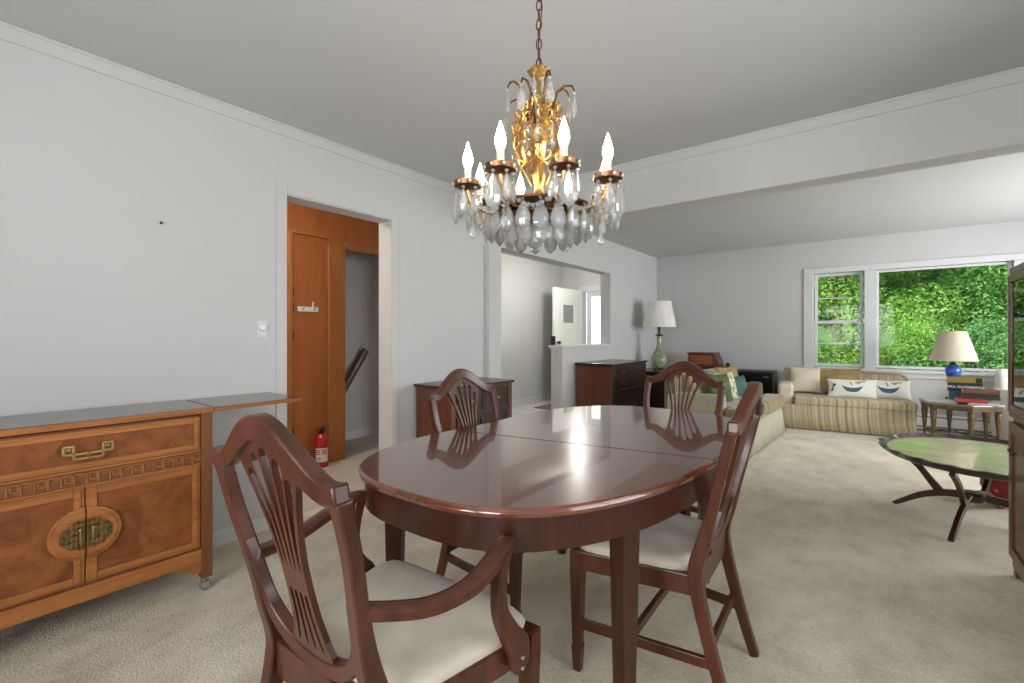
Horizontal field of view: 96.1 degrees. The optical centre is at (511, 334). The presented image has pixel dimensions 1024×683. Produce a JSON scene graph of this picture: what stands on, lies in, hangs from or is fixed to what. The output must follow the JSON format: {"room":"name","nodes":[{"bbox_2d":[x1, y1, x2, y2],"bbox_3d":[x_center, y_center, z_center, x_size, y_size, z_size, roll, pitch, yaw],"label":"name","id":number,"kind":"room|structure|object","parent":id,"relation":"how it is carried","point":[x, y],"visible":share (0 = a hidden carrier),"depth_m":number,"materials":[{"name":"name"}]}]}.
{"room":"dining room","nodes":[
{"label":"dining room","id":0,"kind":"room"},
{"bbox_2d":[0,39,484,530],"bbox_3d":[-1.826,-0.060,2.391,0.150,2.440,4.950,0,0,38],"label":"wall","id":1,"kind":"structure","parent":0,"point":[103,303],"depth_m":2.33,"materials":[{"name":"paint"}]},
{"bbox_2d":[0,21,476,197],"bbox_3d":[-1.750,-1.250,2.338,0.036,0.060,4.960,0,0,38],"label":"trim","id":2,"kind":"structure","parent":1,"relation":"attached to","point":[9,33],"depth_m":2.42,"materials":[{"name":"paint"}]},
{"bbox_2d":[213,516,269,547],"bbox_3d":[-0.427,1.115,4.027,0.064,0.090,9.250,0,0,38],"label":"baseboard","id":3,"kind":"structure","parent":1,"relation":"attached to","point":[225,535],"depth_m":2.57,"materials":[{"name":"white wood"}]},
{"bbox_2d":[257,320,267,337],"bbox_3d":[-1.468,-0.035,2.712,0.024,0.100,0.064,0,0,38],"label":"dimmer switch","id":4,"kind":"object","parent":1,"relation":"attached to","point":[262,326],"visible":1,"depth_m":2.71,"materials":[{"name":"white plastic"}]},
{"bbox_2d":[276,181,397,480],"bbox_3d":[-1.208,0.115,3.190,0.166,2.090,0.915,0,0,38],"label":"trim","id":5,"kind":"structure","parent":1,"relation":"attached to","point":[388,228],"depth_m":3.38,"materials":[{"name":"paint"}]},
{"bbox_2d":[287,202,378,427],"bbox_3d":[-1.923,-0.060,3.901,0.030,2.440,3.020,0,0,38],"label":"wall","id":6,"kind":"structure","parent":0,"point":[339,229],"depth_m":4.21,"materials":[{"name":"orange wood"}]},
{"bbox_2d":[293,233,326,458],"bbox_3d":[-1.790,0.139,4.066,0.049,2.018,0.320,0,0,38],"label":"door","id":7,"kind":"structure","parent":6,"relation":"in","point":[309,253],"depth_m":4.05,"materials":[{"name":"orange wood"}]},
{"bbox_2d":[298,302,317,311],"bbox_3d":[-1.771,-0.249,4.023,0.051,0.089,0.190,0,0,38],"label":"hook rack","id":8,"kind":"object","parent":7,"relation":"attached to","point":[306,309],"visible":1,"depth_m":4.04,"materials":[{"name":"metal"}]},
{"bbox_2d":[288,229,378,462],"bbox_3d":[-1.450,0.130,4.501,0.065,2.060,1.490,0,0,38],"label":"trim","id":9,"kind":"structure","parent":6,"relation":"attached to","point":[335,252],"depth_m":4.22,"materials":[{"name":"orange wood"}]},
{"bbox_2d":[345,250,561,430],"bbox_3d":[-1.215,-0.060,5.994,0.150,2.440,7.400,0,0,38],"label":"wall","id":10,"kind":"structure","parent":0,"point":[526,285],"depth_m":7.31,"materials":[{"name":"paint"}]},
{"bbox_2d":[345,348,368,393],"bbox_3d":[-1.809,0.520,5.043,0.072,0.742,0.524,0,0,38],"label":"stair handrail","id":11,"kind":"object","parent":10,"relation":"attached to","point":[364,352],"visible":0.55,"depth_m":5.09,"materials":[{"name":"red wood"}]},
{"bbox_2d":[345,393,550,440],"bbox_3d":[-0.594,1.110,6.664,0.014,0.100,5.020,0,0,38],"label":"baseboard","id":12,"kind":"structure","parent":10,"relation":"attached to","point":[362,432],"depth_m":5.35,"materials":[{"name":"white wood"}]},
{"bbox_2d":[0,0,1023,266],"bbox_3d":[0.352,-1.355,1.939,7.750,0.150,11.900,0,0,38],"label":"ceiling","id":13,"kind":"structure","parent":0,"point":[408,84],"depth_m":2.24,"materials":[{"name":"paint"}]},
{"bbox_2d":[452,0,624,254],"bbox_3d":[0.095,-0.791,1.620,0.571,0.977,0.571,0,0,-36],"label":"chandelier","id":14,"kind":"object","parent":13,"relation":"hanging from","point":[539,209],"visible":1,"depth_m":1.55,"materials":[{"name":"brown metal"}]},
{"bbox_2d":[0,399,1023,682],"bbox_3d":[1.062,1.218,2.939,7.450,0.124,9.350,0,0,38],"label":"floor","id":15,"kind":"structure","parent":0,"point":[841,582],"depth_m":2.01,"materials":[{"name":"carpet"}]},
{"bbox_2d":[0,392,301,629],"bbox_3d":[-1.779,0.745,1.880,0.421,0.831,1.690,0,0,39],"label":"sideboard","id":16,"kind":"object","parent":15,"relation":"on","point":[100,501],"visible":1,"depth_m":1.81,"materials":[{"name":"wood"}]},
{"bbox_2d":[315,426,328,467],"bbox_3d":[-1.679,0.981,4.065,0.116,0.358,0.116,0,0,5],"label":"fire extinguisher","id":17,"kind":"object","parent":15,"relation":"on","point":[321,440],"visible":0.96,"depth_m":4.03,"materials":[{"name":"red metal"}]},
{"bbox_2d":[210,413,540,682],"bbox_3d":[-0.330,0.657,1.107,0.620,1.012,0.577,0,0,36],"label":"armchair","id":18,"kind":"object","parent":15,"relation":"on","point":[392,621],"visible":1,"depth_m":1.00,"materials":[{"name":"brown wood"}]},
{"bbox_2d":[319,560,525,682],"bbox_3d":[-0.280,0.728,1.176,0.538,0.055,0.407,0,0,36],"label":"seat cushion","id":19,"kind":"object","parent":18,"relation":"on","point":[459,644],"depth_m":1.09,"materials":[{"name":"white fabric"}]},
{"bbox_2d":[414,377,513,437],"bbox_3d":[-0.367,0.771,3.767,0.437,0.778,0.758,0,0,38],"label":"base cabinet","id":20,"kind":"object","parent":15,"relation":"on","point":[449,420],"visible":0.4,"depth_m":3.58,"materials":[{"name":"red wood"}]},
{"bbox_2d":[426,368,522,613],"bbox_3d":[-0.048,0.665,2.134,0.552,0.997,0.540,0,0,36],"label":"dining chair","id":21,"kind":"object","parent":15,"relation":"on","point":[468,418],"visible":0.37,"depth_m":2.15,"materials":[{"name":"brown wood"}]},
{"bbox_2d":[534,404,550,409],"bbox_3d":[0.773,1.149,7.226,0.750,0.014,0.420,0,0,38],"label":"doormat","id":22,"kind":"object","parent":15,"relation":"on","point":[547,406],"visible":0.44,"depth_m":7.26,"materials":[{"name":"fabric"}]},
{"bbox_2d":[358,405,731,682],"bbox_3d":[0.312,0.787,1.889,1.073,0.745,1.797,0,0,38],"label":"dining table","id":23,"kind":"object","parent":15,"relation":"on","point":[561,479],"visible":0.82,"depth_m":1.34,"materials":[{"name":"brown wood"}]},
{"bbox_2d":[575,359,647,406],"bbox_3d":[1.264,0.744,5.734,0.511,0.832,1.020,0,0,38],"label":"dresser","id":24,"kind":"object","parent":15,"relation":"on","point":[617,382],"visible":0.63,"depth_m":5.41,"materials":[{"name":"brown wood"}]},
{"bbox_2d":[646,368,665,408],"bbox_3d":[2.167,0.838,6.742,0.688,0.645,0.600,0,0,38],"label":"table","id":25,"kind":"object","parent":15,"relation":"on","point":[657,392],"visible":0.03,"depth_m":6.50,"materials":[{"name":"brown wood"}]},
{"bbox_2d":[643,298,675,369],"bbox_3d":[2.173,-0.013,6.788,0.470,1.055,0.474,0,0,38],"label":"table lamp","id":26,"kind":"object","parent":25,"relation":"on","point":[659,314],"visible":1,"depth_m":6.66,"materials":[{"name":"fabric"}]},
{"bbox_2d":[570,381,763,682],"bbox_3d":[0.581,0.657,1.646,0.552,1.012,0.540,0,0,36],"label":"dining chair","id":27,"kind":"object","parent":15,"relation":"on","point":[680,553],"visible":0.85,"depth_m":1.52,"materials":[{"name":"brown wood"}]},
{"bbox_2d":[580,513,702,571],"bbox_3d":[0.512,0.728,1.696,0.382,0.055,0.504,0,0,36],"label":"seat cushion","id":28,"kind":"object","parent":27,"relation":"on","point":[667,545],"depth_m":1.55,"materials":[{"name":"white fabric"}]},
{"bbox_2d":[643,361,725,516],"bbox_3d":[0.818,0.657,2.499,0.552,1.012,0.540,0,0,-43],"label":"dining chair","id":29,"kind":"object","parent":15,"relation":"on","point":[698,375],"visible":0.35,"depth_m":2.64,"materials":[{"name":"brown wood"}]},
{"bbox_2d":[699,363,729,369],"bbox_3d":[2.938,0.777,6.829,0.600,0.765,0.400,0,0,38],"label":"stand","id":30,"kind":"object","parent":15,"relation":"on","point":[727,364],"visible":0.19,"depth_m":6.65,"materials":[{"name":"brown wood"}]},
{"bbox_2d":[687,352,723,366],"bbox_3d":[2.887,0.360,6.869,0.442,0.200,0.320,0,0,38],"label":"box","id":31,"kind":"object","parent":30,"relation":"on","point":[709,359],"visible":0.89,"depth_m":6.74,"materials":[{"name":"red wood"}]},
{"bbox_2d":[665,368,785,457],"bbox_3d":[2.409,0.775,5.133,0.838,0.731,1.634,0,0,41],"label":"sofa","id":32,"kind":"object","parent":15,"relation":"on","point":[771,425],"visible":0.44,"depth_m":4.78,"materials":[{"name":"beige fabric"}]},
{"bbox_2d":[675,371,708,393],"bbox_3d":[2.024,0.575,5.030,0.257,0.330,0.649,0,0,41],"label":"cushion","id":33,"kind":"object","parent":32,"relation":"on","point":[702,388],"depth_m":4.81,"materials":[{"name":"beige fabric"}]},
{"bbox_2d":[704,368,718,374],"bbox_3d":[2.456,0.575,5.523,0.257,0.330,0.649,0,0,41],"label":"cushion","id":34,"kind":"object","parent":32,"relation":"on","point":[710,371],"depth_m":5.37,"materials":[{"name":"beige fabric"}]},
{"bbox_2d":[705,373,732,401],"bbox_3d":[2.202,0.575,4.896,0.360,0.320,0.157,0,0,-28],"label":"throw pillow","id":35,"kind":"object","parent":32,"relation":"on","point":[721,377],"visible":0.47,"depth_m":4.86,"materials":[{"name":"green fabric"}]},
{"bbox_2d":[713,372,737,397],"bbox_3d":[2.385,0.575,5.133,0.362,0.310,0.147,0,0,-33],"label":"throw pillow","id":36,"kind":"object","parent":32,"relation":"on","point":[730,375],"visible":0.41,"depth_m":5.12,"materials":[{"name":"beige fabric"}]},
{"bbox_2d":[715,366,737,376],"bbox_3d":[2.615,0.560,5.562,0.422,0.352,0.165,0,0,-33],"label":"throw pillow","id":37,"kind":"object","parent":32,"relation":"on","point":[733,369],"visible":0.36,"depth_m":5.53,"materials":[{"name":"beige fabric"}]},
{"bbox_2d":[734,375,746,395],"bbox_3d":[2.604,0.595,5.318,0.321,0.243,0.131,0,0,-30],"label":"throw pillow","id":38,"kind":"object","parent":32,"relation":"on","point":[740,381],"visible":0.38,"depth_m":5.27,"materials":[{"name":"teal fabric"}]},
{"bbox_2d":[725,399,767,418],"bbox_3d":[2.230,0.782,4.757,0.585,0.155,0.789,0,0,41],"label":"seat cushion","id":39,"kind":"object","parent":32,"relation":"on","point":[730,407],"depth_m":4.67,"materials":[{"name":"beige fabric"}]},
{"bbox_2d":[733,393,783,414],"bbox_3d":[2.756,0.782,5.357,0.585,0.155,0.795,0,0,41],"label":"seat cushion","id":40,"kind":"object","parent":32,"relation":"on","point":[775,402],"depth_m":5.18,"materials":[{"name":"beige fabric"}]},
{"bbox_2d":[737,369,776,393],"bbox_3d":[3.395,0.823,6.375,0.460,0.675,0.260,0,0,38],"label":"heater","id":41,"kind":"object","parent":15,"relation":"on","point":[768,378],"visible":0.3,"depth_m":6.25,"materials":[{"name":"black metal"}]},
{"bbox_2d":[778,367,917,434],"bbox_3d":[4.114,0.796,5.748,1.368,0.706,0.728,0,0,31],"label":"loveseat","id":42,"kind":"object","parent":15,"relation":"on","point":[805,410],"visible":0.77,"depth_m":5.47,"materials":[{"name":"fabric"}]},
{"bbox_2d":[789,367,823,393],"bbox_3d":[3.841,0.585,6.010,0.380,0.330,0.158,0,0,30],"label":"throw pillow","id":43,"kind":"object","parent":42,"relation":"on","point":[803,379],"visible":0.88,"depth_m":5.96,"materials":[{"name":"beige fabric"}]},
{"bbox_2d":[814,367,860,392],"bbox_3d":[4.129,0.585,5.839,0.503,0.330,0.161,0,0,30],"label":"throw pillow","id":44,"kind":"object","parent":42,"relation":"on","point":[844,374],"visible":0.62,"depth_m":5.82,"materials":[{"name":"brown fabric"}]},
{"bbox_2d":[827,378,876,398],"bbox_3d":[4.147,0.655,5.616,0.501,0.221,0.135,0,0,31],"label":"pillow","id":45,"kind":"object","parent":42,"relation":"on","point":[837,387],"visible":0.98,"depth_m":5.57,"materials":[{"name":"white fabric"}]},
{"bbox_2d":[793,392,917,411],"bbox_3d":[4.157,0.812,5.666,1.185,0.115,0.585,0,0,31],"label":"seat cushion","id":46,"kind":"object","parent":42,"relation":"on","point":[808,400],"depth_m":5.44,"materials":[{"name":"fabric"}]},
{"bbox_2d":[865,379,911,399],"bbox_3d":[4.508,0.655,5.518,0.442,0.221,0.137,0,0,31],"label":"pillow","id":47,"kind":"object","parent":42,"relation":"on","point":[884,389],"visible":0.66,"depth_m":5.45,"materials":[{"name":"white fabric"}]},
{"bbox_2d":[878,433,1008,542],"bbox_3d":[2.958,0.951,2.883,1.056,0.436,1.205,0,0,28],"label":"coffee table","id":48,"kind":"object","parent":15,"relation":"on","point":[986,458],"visible":0.94,"depth_m":2.94,"materials":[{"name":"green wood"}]},
{"bbox_2d":[917,413,991,434],"bbox_3d":[5.313,1.058,5.374,1.724,0.205,0.066,0,0,38],"label":"baseboard heater","id":49,"kind":"object","parent":15,"relation":"on","point":[958,422],"visible":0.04,"depth_m":5.41,"materials":[{"name":"white metal"}]},
{"bbox_2d":[919,398,1005,438],"bbox_3d":[4.687,0.928,4.816,0.632,0.463,0.661,0,0,38],"label":"end table","id":50,"kind":"object","parent":15,"relation":"on","point":[970,409],"visible":0.74,"depth_m":4.74,"materials":[{"name":"wood"}]},
{"bbox_2d":[933,398,957,402],"bbox_3d":[4.565,0.692,4.839,0.220,0.010,0.180,0,0,-43],"label":"magazine","id":51,"kind":"object","parent":50,"relation":"on","point":[935,399],"visible":0.87,"depth_m":4.82,"materials":[{"name":"paper"}]},
{"bbox_2d":[928,329,978,398],"bbox_3d":[4.820,0.313,5.027,0.405,0.768,0.405,0,0,38],"label":"table lamp","id":52,"kind":"object","parent":50,"relation":"on","point":[953,345],"visible":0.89,"depth_m":4.93,"materials":[{"name":"fabric"}]},
{"bbox_2d":[948,391,960,399],"bbox_3d":[4.796,0.644,4.881,0.245,0.105,0.150,0,0,39],"label":"book","id":53,"kind":"object","parent":50,"relation":"on","point":[951,394],"visible":0.32,"depth_m":4.88,"materials":[{"name":"paper"}]},
{"bbox_2d":[947,382,982,390],"bbox_3d":[4.796,0.547,4.880,0.276,0.090,0.151,0,0,39],"label":"book","id":54,"kind":"object","parent":53,"relation":"on","point":[951,386],"visible":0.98,"depth_m":4.84,"materials":[{"name":"paper"}]},
{"bbox_2d":[946,376,982,383],"bbox_3d":[4.796,0.474,4.881,0.270,0.055,0.151,0,0,39],"label":"book","id":55,"kind":"object","parent":54,"relation":"on","point":[958,379],"visible":1,"depth_m":4.84,"materials":[{"name":"paper"}]},
{"bbox_2d":[966,402,1001,405],"bbox_3d":[4.734,0.690,4.632,0.240,0.014,0.180,0,0,35],"label":"magazine","id":56,"kind":"object","parent":50,"relation":"on","point":[989,403],"visible":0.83,"depth_m":4.58,"materials":[{"name":"paper"}]},
{"bbox_2d":[954,397,987,403],"bbox_3d":[4.664,0.666,4.680,0.225,0.034,0.165,0,0,38],"label":"magazine","id":57,"kind":"object","parent":56,"relation":"on","point":[957,399],"visible":0.92,"depth_m":4.63,"materials":[{"name":"paper"}]},
{"bbox_2d":[960,394,1000,400],"bbox_3d":[4.760,0.635,4.682,0.275,0.027,0.150,0,0,39],"label":"book","id":58,"kind":"object","parent":57,"relation":"on","point":[964,397],"visible":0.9,"depth_m":4.62,"materials":[{"name":"paper"}]},
{"bbox_2d":[961,392,999,397],"bbox_3d":[4.760,0.606,4.682,0.265,0.031,0.145,0,0,39],"label":"book","id":59,"kind":"object","parent":58,"relation":"on","point":[962,394],"visible":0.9,"depth_m":4.63,"materials":[{"name":"paper"}]},
{"bbox_2d":[961,388,999,394],"bbox_3d":[4.760,0.572,4.682,0.265,0.038,0.150,0,0,37],"label":"book","id":60,"kind":"object","parent":59,"relation":"on","point":[963,390],"visible":1,"depth_m":4.64,"materials":[{"name":"paper"}]},
{"bbox_2d":[980,478,1008,499],"bbox_3d":[3.396,1.060,3.138,0.290,0.200,0.290,0,0,38],"label":"decorative bowl","id":61,"kind":"object","parent":15,"relation":"on","point":[1000,489],"visible":0.1,"depth_m":3.08,"materials":[{"name":"red ceramic"}]},
{"bbox_2d":[990,369,1012,440],"bbox_3d":[5.527,0.755,4.701,0.700,0.770,0.679,0,0,18],"label":"armchair","id":62,"kind":"object","parent":15,"relation":"on","point":[1001,375],"visible":0.47,"depth_m":4.96,"materials":[{"name":"white fabric"}]},
{"bbox_2d":[1007,262,1023,582],"bbox_3d":[2.263,0.417,1.720,0.439,1.485,1.024,0,0,38],"label":"china cabinet","id":63,"kind":"object","parent":15,"relation":"on","point":[1016,277],"visible":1,"depth_m":2.13,"materials":[{"name":"red wood"}]},
{"bbox_2d":[485,206,656,408],"bbox_3d":[1.042,-0.060,6.020,0.150,2.440,4.300,0,0,38],"label":"wall","id":64,"kind":"structure","parent":0,"point":[628,277],"depth_m":6.08,"materials":[{"name":"paint"}]},
{"bbox_2d":[548,344,613,348],"bbox_3d":[0.907,0.142,5.837,0.210,0.045,1.315,0,0,38],"label":"trim","id":65,"kind":"structure","parent":64,"relation":"attached to","point":[573,346],"depth_m":5.59,"materials":[{"name":"white wood"}]},
{"bbox_2d":[562,267,599,290],"bbox_3d":[1.623,-0.060,8.219,1.620,2.440,0.150,0,0,38],"label":"wall","id":66,"kind":"structure","parent":0,"point":[572,278],"depth_m":8.45,"materials":[{"name":"paint"}]},
{"bbox_2d":[551,287,581,344],"bbox_3d":[1.000,0.171,8.046,0.142,1.955,0.884,0,0,41],"label":"door","id":67,"kind":"structure","parent":66,"relation":"in","point":[566,303],"depth_m":8.00,"materials":[{"name":"white wood"}]},
{"bbox_2d":[579,285,599,343],"bbox_3d":[1.673,0.140,8.170,1.020,2.040,0.165,0,0,38],"label":"trim","id":68,"kind":"structure","parent":66,"relation":"attached to","point":[584,289],"depth_m":8.39,"materials":[{"name":"white wood"}]},
{"bbox_2d":[587,291,599,343],"bbox_3d":[1.739,0.178,8.255,0.880,1.940,0.030,0,0,38],"label":"door frame","id":69,"kind":"structure","parent":66,"relation":"in","point":[590,295],"depth_m":8.47,"materials":[{"name":"white paint"}]},
{"bbox_2d":[492,82,1023,237],"bbox_3d":[1.325,-1.103,3.197,3.850,0.355,0.160,0,0,38],"label":"wall header","id":70,"kind":"structure","parent":0,"point":[987,123],"depth_m":2.66,"materials":[{"name":"paint"}]},
{"bbox_2d":[491,66,1023,197],"bbox_3d":[1.265,-1.250,3.120,3.850,0.060,0.036,0,0,38],"label":"trim","id":71,"kind":"structure","parent":70,"relation":"attached to","point":[1016,75],"depth_m":2.67,"materials":[{"name":"paint"}]},
{"bbox_2d":[657,220,1023,418],"bbox_3d":[4.677,-0.060,6.022,5.800,2.440,0.150,0,0,38],"label":"wall","id":72,"kind":"structure","parent":0,"point":[746,306],"depth_m":6.64,"materials":[{"name":"paint"}]},
{"bbox_2d":[814,272,862,366],"bbox_3d":[4.409,-0.207,6.215,0.536,1.257,0.067,0,0,38],"label":"window","id":73,"kind":"structure","parent":72,"relation":"in","point":[816,322],"depth_m":6.21,"materials":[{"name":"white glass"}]},
{"bbox_2d":[801,253,1023,381],"bbox_3d":[5.190,-0.190,5.582,2.850,1.450,0.200,0,0,38],"label":"trim","id":74,"kind":"structure","parent":72,"relation":"attached to","point":[869,270],"depth_m":5.92,"materials":[{"name":"white wood"}]},
{"bbox_2d":[876,261,1011,371],"bbox_3d":[5.194,-0.206,5.591,1.207,1.259,0.040,0,0,38],"label":"window","id":75,"kind":"structure","parent":72,"relation":"in","point":[1009,263],"depth_m":5.66,"materials":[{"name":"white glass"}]},
{"label":"outside","id":76,"kind":"structure","parent":0,"visible":0},
{"bbox_3d":[15.555,1.860,18.216,36.000,0.200,32.150,0,0,38],"label":"lawn","id":77,"kind":"structure","parent":76,"visible":0},
{"bbox_2d":[814,279,840,328],"bbox_3d":[5.949,-0.923,12.089,4.556,5.376,3.976,0,0,18],"label":"tree","id":78,"kind":"object","parent":77,"relation":"on","point":[820,318],"visible":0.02,"depth_m":10.80,"materials":[{"name":"green plant"}]},
{"bbox_2d":[818,326,844,366],"bbox_3d":[5.274,0.931,9.330,2.551,2.422,2.541,0,0,24],"label":"shrub","id":79,"kind":"object","parent":77,"relation":"on","point":[823,330],"visible":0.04,"depth_m":8.54,"materials":[{"name":"green plant"}]},
{"bbox_2d":[814,307,848,334],"bbox_3d":[7.136,-1.646,15.802,5.798,6.822,5.775,0,0,-16],"label":"tree","id":80,"kind":"object","parent":77,"relation":"on","point":[827,324],"visible":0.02,"depth_m":14.12,"materials":[{"name":"green plant"}]},
{"bbox_2d":[821,298,895,364],"bbox_3d":[11.100,-2.130,19.912,9.940,8.895,8.676,0,0,28],"label":"tree","id":81,"kind":"object","parent":77,"relation":"on","point":[852,340],"visible":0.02,"depth_m":16.58,"materials":[{"name":"green plant"}]},
{"bbox_2d":[819,273,949,353],"bbox_3d":[15.659,-2.499,17.628,9.403,9.306,9.984,0,0,24],"label":"tree","id":82,"kind":"object","parent":77,"relation":"on","point":[854,324],"visible":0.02,"depth_m":18.29,"materials":[{"name":"green plant"}]},
{"bbox_2d":[814,269,968,368],"bbox_3d":[7.027,-0.804,9.743,3.514,5.137,4.006,0,0,11],"label":"tree","id":83,"kind":"object","parent":77,"relation":"on","point":[835,286],"visible":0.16,"depth_m":8.73,"materials":[{"name":"green plant"}]},
{"bbox_2d":[814,314,983,371],"bbox_3d":[6.462,0.931,8.255,2.484,2.562,2.179,0,0,11],"label":"shrub","id":84,"kind":"object","parent":77,"relation":"on","point":[932,333],"visible":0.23,"depth_m":7.74,"materials":[{"name":"green plant"}]},
{"bbox_2d":[823,271,1005,364],"bbox_3d":[10.465,-1.818,12.556,6.212,7.166,5.422,0,0,-22],"label":"tree","id":85,"kind":"object","parent":77,"relation":"on","point":[857,289],"visible":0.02,"depth_m":11.45,"materials":[{"name":"green plant"}]},
{"bbox_2d":[881,272,1002,342],"bbox_3d":[12.867,-2.064,11.301,6.410,7.657,5.622,0,0,41],"label":"tree","id":86,"kind":"object","parent":77,"relation":"on","point":[904,272],"visible":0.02,"depth_m":12.01,"materials":[{"name":"green plant"}]},
{"bbox_2d":[879,264,1006,371],"bbox_3d":[8.998,-0.920,8.851,4.235,5.370,4.252,0,0,-36],"label":"tree","id":87,"kind":"object","parent":77,"relation":"on","point":[966,280],"visible":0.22,"depth_m":8.30,"materials":[{"name":"green plant"}]},
{"bbox_2d":[879,317,1006,372],"bbox_3d":[7.806,0.880,7.644,2.386,2.446,2.733,0,0,-42],"label":"shrub","id":88,"kind":"object","parent":77,"relation":"on","point":[984,341],"visible":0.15,"depth_m":7.58,"materials":[{"name":"green plant"}]},
{"bbox_2d":[948,270,1006,353],"bbox_3d":[10.861,-0.962,7.989,4.137,5.454,4.393,0,0,-16],"label":"tree","id":89,"kind":"object","parent":77,"relation":"on","point":[1003,270],"visible":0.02,"depth_m":8.84,"materials":[{"name":"green plant"}]},
{"bbox_2d":[980,330,1006,368],"bbox_3d":[9.017,0.781,6.765,2.796,2.606,2.633,0,0,-26],"label":"shrub","id":90,"kind":"object","parent":77,"relation":"on","point":[1005,350],"visible":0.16,"depth_m":7.28,"materials":[{"name":"green plant"}]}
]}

